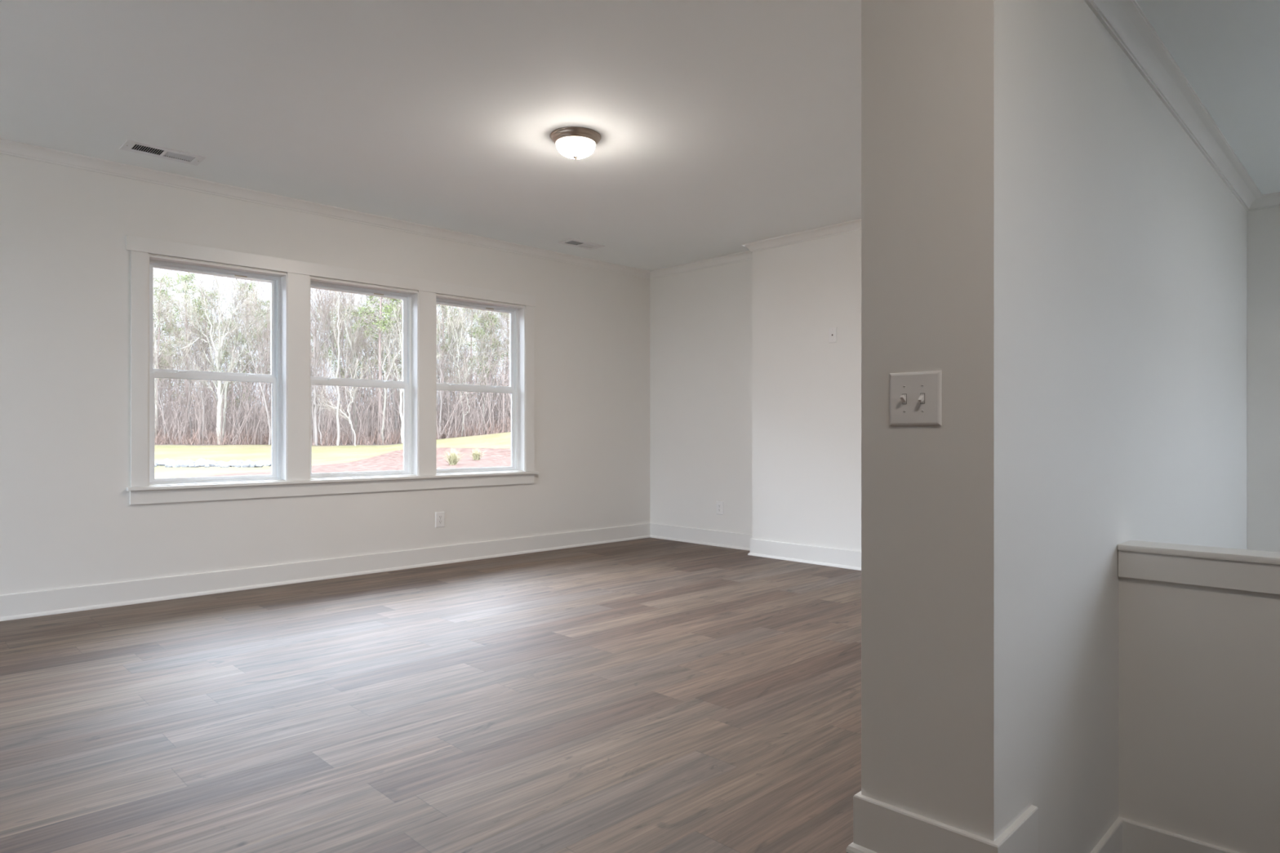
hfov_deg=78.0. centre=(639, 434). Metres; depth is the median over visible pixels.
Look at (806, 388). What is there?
wall
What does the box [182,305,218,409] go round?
bare tree
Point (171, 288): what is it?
bare tree
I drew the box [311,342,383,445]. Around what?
bare tree
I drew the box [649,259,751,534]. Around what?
wall
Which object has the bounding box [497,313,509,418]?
bare tree
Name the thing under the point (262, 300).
pine tree
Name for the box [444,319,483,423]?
bare tree
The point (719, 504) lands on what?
wall outlet
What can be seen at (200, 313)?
bare tree
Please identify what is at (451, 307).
bare tree
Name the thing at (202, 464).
stone
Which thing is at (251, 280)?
bare tree
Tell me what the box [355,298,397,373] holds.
bare tree
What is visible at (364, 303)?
pine tree
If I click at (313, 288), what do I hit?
bare tree
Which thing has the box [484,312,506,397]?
bare tree
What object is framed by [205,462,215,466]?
stone
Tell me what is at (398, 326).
bare tree
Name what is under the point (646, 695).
floor
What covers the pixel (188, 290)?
bare tree
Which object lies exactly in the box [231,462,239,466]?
stone
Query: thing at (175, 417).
trees
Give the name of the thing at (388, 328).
bare tree
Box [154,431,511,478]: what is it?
ground
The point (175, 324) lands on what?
bare tree
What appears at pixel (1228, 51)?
ceiling
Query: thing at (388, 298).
bare tree
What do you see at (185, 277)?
pine tree
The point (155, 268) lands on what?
bare tree
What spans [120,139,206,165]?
ceiling vent
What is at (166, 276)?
pine tree
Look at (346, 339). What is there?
bare tree
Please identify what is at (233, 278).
bare tree
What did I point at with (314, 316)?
bare tree
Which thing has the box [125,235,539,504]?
window
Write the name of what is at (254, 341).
bare tree
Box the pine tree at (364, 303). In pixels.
[343,302,391,412]
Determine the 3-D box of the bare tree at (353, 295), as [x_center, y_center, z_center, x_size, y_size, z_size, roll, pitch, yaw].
[-38.704,-11.184,107.605,7.531,22.433,8.356,0,0,0]
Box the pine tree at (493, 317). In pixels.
[466,311,508,431]
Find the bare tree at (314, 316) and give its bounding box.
[310,288,347,440]
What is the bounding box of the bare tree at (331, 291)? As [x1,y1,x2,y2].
[318,290,352,375]
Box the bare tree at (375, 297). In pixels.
[356,297,402,418]
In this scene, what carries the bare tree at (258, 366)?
on the ground
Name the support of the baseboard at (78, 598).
attached to the wall at (68, 519)
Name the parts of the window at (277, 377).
casing, sash, sash, mullion casing, head casing, mullion casing, casing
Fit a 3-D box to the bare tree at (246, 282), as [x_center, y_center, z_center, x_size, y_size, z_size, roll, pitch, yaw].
[-36.449,-7.046,75.178,5.347,15.542,5.608,0,0,35]
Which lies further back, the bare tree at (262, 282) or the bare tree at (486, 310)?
the bare tree at (262, 282)
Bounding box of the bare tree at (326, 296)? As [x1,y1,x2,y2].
[310,296,368,408]
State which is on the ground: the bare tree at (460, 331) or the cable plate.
the bare tree at (460, 331)
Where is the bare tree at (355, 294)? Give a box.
[355,293,401,355]
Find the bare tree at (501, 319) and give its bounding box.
[492,319,510,406]
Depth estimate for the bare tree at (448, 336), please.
66.28 m
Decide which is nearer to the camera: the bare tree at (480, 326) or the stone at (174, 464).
the stone at (174, 464)
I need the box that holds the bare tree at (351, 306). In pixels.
[318,289,394,439]
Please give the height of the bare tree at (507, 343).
8.464 m
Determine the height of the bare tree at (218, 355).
17.620 m
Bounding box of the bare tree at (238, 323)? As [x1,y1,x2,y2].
[202,323,248,410]
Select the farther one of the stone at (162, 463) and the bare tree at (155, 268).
the bare tree at (155, 268)
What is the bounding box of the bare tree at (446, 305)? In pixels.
[436,305,470,351]
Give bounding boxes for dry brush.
[154,414,511,445]
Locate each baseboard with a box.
[0,523,1038,852]
[1090,816,1239,852]
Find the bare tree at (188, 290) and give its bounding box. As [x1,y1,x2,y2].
[175,289,210,368]
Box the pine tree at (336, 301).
[317,301,366,419]
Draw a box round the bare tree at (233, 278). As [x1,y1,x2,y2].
[222,278,269,364]
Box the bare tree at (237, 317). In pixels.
[186,271,265,436]
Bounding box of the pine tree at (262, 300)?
[239,299,270,422]
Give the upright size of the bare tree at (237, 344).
13.578 m
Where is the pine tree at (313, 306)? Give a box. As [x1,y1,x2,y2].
[310,306,341,421]
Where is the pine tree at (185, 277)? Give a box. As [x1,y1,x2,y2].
[163,272,217,399]
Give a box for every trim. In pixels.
[0,138,861,279]
[1084,0,1279,211]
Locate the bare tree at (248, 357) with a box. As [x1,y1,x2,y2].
[226,297,270,426]
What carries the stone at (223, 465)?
on the ground
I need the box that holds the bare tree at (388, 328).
[361,302,444,443]
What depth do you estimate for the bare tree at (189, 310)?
111.29 m
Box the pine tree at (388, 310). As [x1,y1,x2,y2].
[343,295,402,442]
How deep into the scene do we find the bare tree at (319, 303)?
65.86 m
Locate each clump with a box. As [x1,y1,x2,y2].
[441,448,463,465]
[467,448,484,460]
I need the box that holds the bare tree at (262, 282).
[262,281,348,433]
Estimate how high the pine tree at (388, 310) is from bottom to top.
16.511 m
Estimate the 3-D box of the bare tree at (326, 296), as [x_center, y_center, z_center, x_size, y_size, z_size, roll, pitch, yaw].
[-29.987,-6.695,77.423,6.297,14.793,6.254,0,0,-31]
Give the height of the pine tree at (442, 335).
14.716 m
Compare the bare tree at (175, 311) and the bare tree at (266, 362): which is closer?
the bare tree at (266, 362)
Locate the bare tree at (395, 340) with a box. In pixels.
[332,291,402,440]
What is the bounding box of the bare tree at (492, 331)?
[471,330,503,423]
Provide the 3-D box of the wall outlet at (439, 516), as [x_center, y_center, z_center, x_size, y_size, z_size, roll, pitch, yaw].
[-1.647,0.703,6.517,0.084,0.126,0.009,0,0,-44]
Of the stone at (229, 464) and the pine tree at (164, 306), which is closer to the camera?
the stone at (229, 464)
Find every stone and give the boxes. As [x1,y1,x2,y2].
[157,460,168,466]
[164,463,172,467]
[170,462,180,467]
[178,461,188,466]
[188,462,195,467]
[196,461,206,466]
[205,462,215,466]
[219,463,229,467]
[223,462,232,466]
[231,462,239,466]
[240,461,251,467]
[248,462,255,467]
[254,463,263,466]
[261,460,271,466]
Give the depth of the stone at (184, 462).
38.39 m
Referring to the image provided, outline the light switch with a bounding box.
[889,370,941,426]
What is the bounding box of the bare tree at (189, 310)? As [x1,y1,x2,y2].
[173,310,217,364]
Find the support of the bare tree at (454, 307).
on the ground
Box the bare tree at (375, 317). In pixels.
[333,294,387,424]
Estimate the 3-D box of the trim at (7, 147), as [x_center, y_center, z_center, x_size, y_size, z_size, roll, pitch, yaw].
[-0.548,-1.648,1.155,10.829,0.068,9.219,0,0,-44]
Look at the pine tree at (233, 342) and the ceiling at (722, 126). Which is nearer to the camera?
the ceiling at (722, 126)
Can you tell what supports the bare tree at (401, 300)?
on the ground
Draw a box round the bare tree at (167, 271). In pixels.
[153,268,205,440]
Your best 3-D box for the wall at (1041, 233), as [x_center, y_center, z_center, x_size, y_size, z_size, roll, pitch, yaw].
[2.056,1.044,3.301,0.331,5.452,3.905,0,0,45]
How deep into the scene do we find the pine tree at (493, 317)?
72.06 m
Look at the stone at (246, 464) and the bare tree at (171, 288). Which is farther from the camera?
the bare tree at (171, 288)
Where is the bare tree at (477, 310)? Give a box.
[447,306,509,434]
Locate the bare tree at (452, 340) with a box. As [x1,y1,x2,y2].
[436,339,475,431]
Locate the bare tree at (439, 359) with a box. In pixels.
[399,304,461,436]
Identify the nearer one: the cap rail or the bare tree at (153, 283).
the cap rail
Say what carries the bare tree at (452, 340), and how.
on the ground
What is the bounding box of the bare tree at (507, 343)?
[484,342,509,427]
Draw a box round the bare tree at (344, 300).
[310,288,375,443]
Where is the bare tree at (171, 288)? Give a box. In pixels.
[154,288,180,426]
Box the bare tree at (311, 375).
[258,281,322,429]
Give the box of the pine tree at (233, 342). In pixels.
[206,318,253,420]
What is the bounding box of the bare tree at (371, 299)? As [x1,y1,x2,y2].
[336,298,386,423]
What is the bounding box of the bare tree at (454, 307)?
[436,306,462,391]
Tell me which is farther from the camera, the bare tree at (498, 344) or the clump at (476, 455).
the bare tree at (498, 344)
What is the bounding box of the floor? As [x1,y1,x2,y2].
[0,537,861,852]
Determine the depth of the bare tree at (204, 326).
62.47 m
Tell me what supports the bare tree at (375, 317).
on the ground
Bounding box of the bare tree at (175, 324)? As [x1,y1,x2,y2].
[171,324,199,392]
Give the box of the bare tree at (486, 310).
[482,310,509,354]
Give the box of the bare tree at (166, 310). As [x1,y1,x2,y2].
[153,267,176,368]
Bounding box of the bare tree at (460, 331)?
[440,331,470,421]
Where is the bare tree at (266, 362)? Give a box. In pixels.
[192,275,271,444]
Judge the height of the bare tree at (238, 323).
13.882 m
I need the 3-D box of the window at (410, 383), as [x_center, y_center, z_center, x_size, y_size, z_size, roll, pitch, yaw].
[-2.157,-0.406,6.127,0.884,1.487,0.168,0,0,-44]
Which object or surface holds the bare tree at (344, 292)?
on the ground
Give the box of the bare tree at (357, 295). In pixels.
[328,295,385,417]
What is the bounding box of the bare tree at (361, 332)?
[351,332,401,433]
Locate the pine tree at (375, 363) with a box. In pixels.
[368,297,402,404]
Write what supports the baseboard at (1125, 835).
attached to the wall at (1199, 666)
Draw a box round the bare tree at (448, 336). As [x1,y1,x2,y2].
[436,304,476,426]
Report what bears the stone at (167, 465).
on the ground
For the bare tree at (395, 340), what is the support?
on the ground
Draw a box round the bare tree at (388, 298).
[388,297,451,331]
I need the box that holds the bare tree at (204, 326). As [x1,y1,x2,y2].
[160,306,234,442]
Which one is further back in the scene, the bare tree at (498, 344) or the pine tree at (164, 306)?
the pine tree at (164, 306)
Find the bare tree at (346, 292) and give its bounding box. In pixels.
[343,292,377,415]
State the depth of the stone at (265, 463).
39.99 m
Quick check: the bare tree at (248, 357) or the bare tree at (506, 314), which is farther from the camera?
the bare tree at (248, 357)
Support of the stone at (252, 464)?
on the ground
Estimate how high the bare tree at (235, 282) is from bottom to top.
18.401 m
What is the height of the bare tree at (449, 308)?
17.415 m
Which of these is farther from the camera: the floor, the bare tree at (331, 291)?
the bare tree at (331, 291)
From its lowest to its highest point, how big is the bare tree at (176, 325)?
13.366 m
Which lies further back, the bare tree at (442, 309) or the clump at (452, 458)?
the bare tree at (442, 309)
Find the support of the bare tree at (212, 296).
on the ground
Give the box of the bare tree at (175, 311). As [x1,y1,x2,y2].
[159,311,204,413]
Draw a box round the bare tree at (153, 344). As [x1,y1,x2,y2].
[153,344,168,408]
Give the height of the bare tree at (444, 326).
13.051 m
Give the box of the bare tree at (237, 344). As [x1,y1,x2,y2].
[207,344,238,408]
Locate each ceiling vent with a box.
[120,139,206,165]
[556,238,604,249]
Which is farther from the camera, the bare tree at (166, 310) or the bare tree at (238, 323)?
the bare tree at (238, 323)
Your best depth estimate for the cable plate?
6.41 m
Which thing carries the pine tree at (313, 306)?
on the ground
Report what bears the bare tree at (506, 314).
on the ground
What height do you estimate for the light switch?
0.131 m
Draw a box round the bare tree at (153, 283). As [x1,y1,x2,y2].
[153,283,205,435]
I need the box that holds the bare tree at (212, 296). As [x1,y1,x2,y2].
[171,296,228,428]
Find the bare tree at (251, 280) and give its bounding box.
[233,280,270,370]
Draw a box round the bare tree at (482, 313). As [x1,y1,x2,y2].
[448,313,502,427]
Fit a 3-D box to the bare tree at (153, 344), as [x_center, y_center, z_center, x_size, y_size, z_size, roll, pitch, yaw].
[-41.777,-3.835,67.454,3.989,9.372,3.962,0,0,-12]
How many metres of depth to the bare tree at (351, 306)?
69.90 m
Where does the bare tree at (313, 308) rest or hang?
on the ground
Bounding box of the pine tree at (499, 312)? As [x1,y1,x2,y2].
[491,311,509,413]
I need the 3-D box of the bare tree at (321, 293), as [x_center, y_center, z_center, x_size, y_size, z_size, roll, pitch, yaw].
[-23.894,-7.107,60.052,6.178,16.278,4.840,0,0,4]
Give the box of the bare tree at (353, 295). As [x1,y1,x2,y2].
[333,294,390,373]
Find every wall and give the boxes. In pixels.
[0,153,649,595]
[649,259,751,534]
[751,230,861,551]
[861,0,1247,852]
[1119,577,1279,852]
[1247,206,1279,552]
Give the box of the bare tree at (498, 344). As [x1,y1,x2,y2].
[485,344,509,429]
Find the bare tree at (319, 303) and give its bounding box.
[310,289,371,436]
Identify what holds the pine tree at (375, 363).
on the ground
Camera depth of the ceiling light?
4.39 m
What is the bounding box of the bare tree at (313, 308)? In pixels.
[260,308,325,362]
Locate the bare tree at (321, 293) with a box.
[310,288,359,444]
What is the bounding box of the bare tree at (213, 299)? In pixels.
[182,298,246,431]
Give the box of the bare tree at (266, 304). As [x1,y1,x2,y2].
[199,280,314,438]
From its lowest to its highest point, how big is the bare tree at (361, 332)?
9.599 m
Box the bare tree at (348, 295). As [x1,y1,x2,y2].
[310,294,363,399]
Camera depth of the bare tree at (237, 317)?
65.65 m
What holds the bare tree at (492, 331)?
on the ground
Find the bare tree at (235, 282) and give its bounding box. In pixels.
[219,282,266,417]
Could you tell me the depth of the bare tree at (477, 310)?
65.87 m
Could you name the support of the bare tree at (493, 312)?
on the ground
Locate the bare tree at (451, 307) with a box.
[450,306,509,426]
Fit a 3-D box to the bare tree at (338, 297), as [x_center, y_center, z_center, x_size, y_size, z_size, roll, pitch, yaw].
[-22.955,-6.782,60.061,3.926,15.560,4.207,0,0,-32]
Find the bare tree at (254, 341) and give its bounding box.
[252,341,271,395]
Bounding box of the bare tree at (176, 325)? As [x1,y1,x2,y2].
[160,324,191,395]
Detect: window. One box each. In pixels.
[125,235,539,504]
[309,276,418,479]
[435,293,525,475]
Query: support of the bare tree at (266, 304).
on the ground
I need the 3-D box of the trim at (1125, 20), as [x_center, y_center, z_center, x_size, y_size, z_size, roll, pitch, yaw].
[3.649,-1.280,1.913,3.887,0.060,3.247,0,0,45]
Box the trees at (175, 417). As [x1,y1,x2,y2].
[153,327,511,444]
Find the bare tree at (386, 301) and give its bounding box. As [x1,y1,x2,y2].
[371,301,402,432]
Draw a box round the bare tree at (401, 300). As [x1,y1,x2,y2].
[400,299,479,346]
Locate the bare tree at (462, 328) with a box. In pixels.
[436,304,493,408]
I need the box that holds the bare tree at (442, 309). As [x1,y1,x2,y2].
[436,309,474,378]
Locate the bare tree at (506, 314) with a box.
[498,312,509,350]
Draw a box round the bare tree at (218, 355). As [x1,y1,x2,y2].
[153,271,263,444]
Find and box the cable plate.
[828,326,836,342]
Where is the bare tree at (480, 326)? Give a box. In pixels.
[462,326,504,430]
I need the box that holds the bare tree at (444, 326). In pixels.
[437,325,478,419]
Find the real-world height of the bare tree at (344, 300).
17.122 m
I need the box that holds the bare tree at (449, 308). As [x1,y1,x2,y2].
[436,307,468,432]
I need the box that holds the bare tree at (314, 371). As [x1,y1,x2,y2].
[310,324,359,445]
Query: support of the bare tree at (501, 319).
on the ground
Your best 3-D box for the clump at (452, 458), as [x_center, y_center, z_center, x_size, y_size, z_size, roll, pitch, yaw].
[-8.403,0.964,35.447,1.559,0.844,1.534,0,0,-44]
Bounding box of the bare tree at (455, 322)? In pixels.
[436,304,509,436]
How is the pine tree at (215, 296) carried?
on the ground
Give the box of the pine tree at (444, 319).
[437,319,475,419]
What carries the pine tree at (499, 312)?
on the ground
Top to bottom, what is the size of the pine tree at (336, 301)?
14.933 m
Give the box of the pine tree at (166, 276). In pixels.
[153,273,193,419]
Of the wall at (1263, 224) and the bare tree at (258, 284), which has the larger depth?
the bare tree at (258, 284)
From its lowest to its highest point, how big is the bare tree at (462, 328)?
16.644 m
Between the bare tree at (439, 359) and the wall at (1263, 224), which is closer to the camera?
the wall at (1263, 224)
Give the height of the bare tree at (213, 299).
14.705 m
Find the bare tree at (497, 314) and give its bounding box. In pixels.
[464,314,503,404]
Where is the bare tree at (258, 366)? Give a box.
[237,310,270,439]
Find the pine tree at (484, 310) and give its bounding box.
[453,310,503,419]
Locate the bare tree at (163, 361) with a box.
[154,324,185,439]
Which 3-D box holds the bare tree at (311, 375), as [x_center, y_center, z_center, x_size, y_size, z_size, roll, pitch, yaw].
[-31.261,-8.382,69.403,5.642,18.387,7.691,0,0,-6]
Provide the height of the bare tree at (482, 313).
13.137 m
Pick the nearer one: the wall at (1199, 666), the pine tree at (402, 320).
the wall at (1199, 666)
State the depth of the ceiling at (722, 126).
4.02 m
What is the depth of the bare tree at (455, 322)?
64.27 m
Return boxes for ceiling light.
[550,126,600,159]
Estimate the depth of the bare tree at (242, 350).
77.44 m
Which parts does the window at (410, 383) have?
sash, sash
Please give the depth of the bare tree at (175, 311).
88.08 m
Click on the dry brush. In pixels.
(442, 436)
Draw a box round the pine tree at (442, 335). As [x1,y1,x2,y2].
[436,305,464,422]
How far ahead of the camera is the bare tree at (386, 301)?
72.38 m
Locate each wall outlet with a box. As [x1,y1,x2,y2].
[435,511,444,527]
[716,501,723,515]
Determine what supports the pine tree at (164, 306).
on the ground
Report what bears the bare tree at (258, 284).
on the ground
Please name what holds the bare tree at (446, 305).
on the ground
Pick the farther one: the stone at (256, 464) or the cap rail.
the stone at (256, 464)
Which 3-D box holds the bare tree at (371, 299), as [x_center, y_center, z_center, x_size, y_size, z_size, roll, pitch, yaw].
[-29.048,-9.408,86.266,7.182,19.905,6.847,0,0,18]
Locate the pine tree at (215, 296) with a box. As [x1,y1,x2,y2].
[180,284,230,426]
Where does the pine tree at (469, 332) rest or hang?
on the ground
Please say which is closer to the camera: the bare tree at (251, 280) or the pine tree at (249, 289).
the bare tree at (251, 280)
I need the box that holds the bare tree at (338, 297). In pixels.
[315,290,355,445]
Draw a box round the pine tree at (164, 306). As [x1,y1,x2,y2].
[153,306,191,429]
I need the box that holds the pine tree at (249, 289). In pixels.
[226,280,266,394]
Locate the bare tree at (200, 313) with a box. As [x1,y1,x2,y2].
[167,275,234,441]
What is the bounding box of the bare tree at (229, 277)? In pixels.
[229,277,270,342]
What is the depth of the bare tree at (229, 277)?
79.42 m
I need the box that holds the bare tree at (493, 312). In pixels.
[480,311,509,352]
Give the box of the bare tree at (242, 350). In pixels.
[235,350,260,416]
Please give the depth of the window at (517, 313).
7.12 m
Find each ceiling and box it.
[0,0,861,271]
[1135,0,1279,194]
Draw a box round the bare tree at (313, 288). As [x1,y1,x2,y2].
[310,288,337,423]
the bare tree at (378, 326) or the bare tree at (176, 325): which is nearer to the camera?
the bare tree at (378, 326)
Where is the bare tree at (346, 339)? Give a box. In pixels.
[331,338,362,391]
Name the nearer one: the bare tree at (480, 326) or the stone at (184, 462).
the stone at (184, 462)
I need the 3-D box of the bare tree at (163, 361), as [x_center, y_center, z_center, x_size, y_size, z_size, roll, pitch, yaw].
[-38.997,-5.379,62.992,4.981,12.665,3.625,0,0,-23]
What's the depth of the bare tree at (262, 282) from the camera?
72.59 m
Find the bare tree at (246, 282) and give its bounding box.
[237,282,270,433]
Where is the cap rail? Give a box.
[1117,540,1279,594]
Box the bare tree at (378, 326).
[359,326,401,413]
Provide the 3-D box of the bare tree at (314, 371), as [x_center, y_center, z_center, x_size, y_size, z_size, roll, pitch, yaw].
[-24.578,-3.835,60.912,5.366,9.694,6.133,0,0,0]
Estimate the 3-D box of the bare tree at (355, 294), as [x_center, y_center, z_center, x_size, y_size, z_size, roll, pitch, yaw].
[-25.021,-10.144,75.512,6.424,21.604,8.199,0,0,0]
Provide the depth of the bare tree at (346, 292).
77.84 m
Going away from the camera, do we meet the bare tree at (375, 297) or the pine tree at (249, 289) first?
the bare tree at (375, 297)
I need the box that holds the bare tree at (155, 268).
[153,268,181,342]
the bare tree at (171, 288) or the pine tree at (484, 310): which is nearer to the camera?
the bare tree at (171, 288)
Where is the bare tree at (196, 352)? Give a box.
[175,274,266,435]
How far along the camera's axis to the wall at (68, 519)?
5.29 m
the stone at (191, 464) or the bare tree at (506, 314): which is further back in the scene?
the bare tree at (506, 314)
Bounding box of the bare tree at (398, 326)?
[382,301,403,443]
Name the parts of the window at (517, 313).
sash, sash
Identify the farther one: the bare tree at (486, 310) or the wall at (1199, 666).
the bare tree at (486, 310)
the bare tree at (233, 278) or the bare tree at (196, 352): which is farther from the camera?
the bare tree at (233, 278)
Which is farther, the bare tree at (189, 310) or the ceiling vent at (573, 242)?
the bare tree at (189, 310)
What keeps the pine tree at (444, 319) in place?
on the ground
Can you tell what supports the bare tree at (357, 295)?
on the ground
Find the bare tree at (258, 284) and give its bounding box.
[213,284,263,430]
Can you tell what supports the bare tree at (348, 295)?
on the ground
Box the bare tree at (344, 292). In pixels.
[341,292,400,404]
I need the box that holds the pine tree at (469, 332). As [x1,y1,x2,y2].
[453,307,495,424]
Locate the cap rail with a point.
(1246, 570)
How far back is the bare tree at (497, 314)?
104.67 m
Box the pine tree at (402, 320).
[384,320,403,398]
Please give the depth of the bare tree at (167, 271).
66.05 m

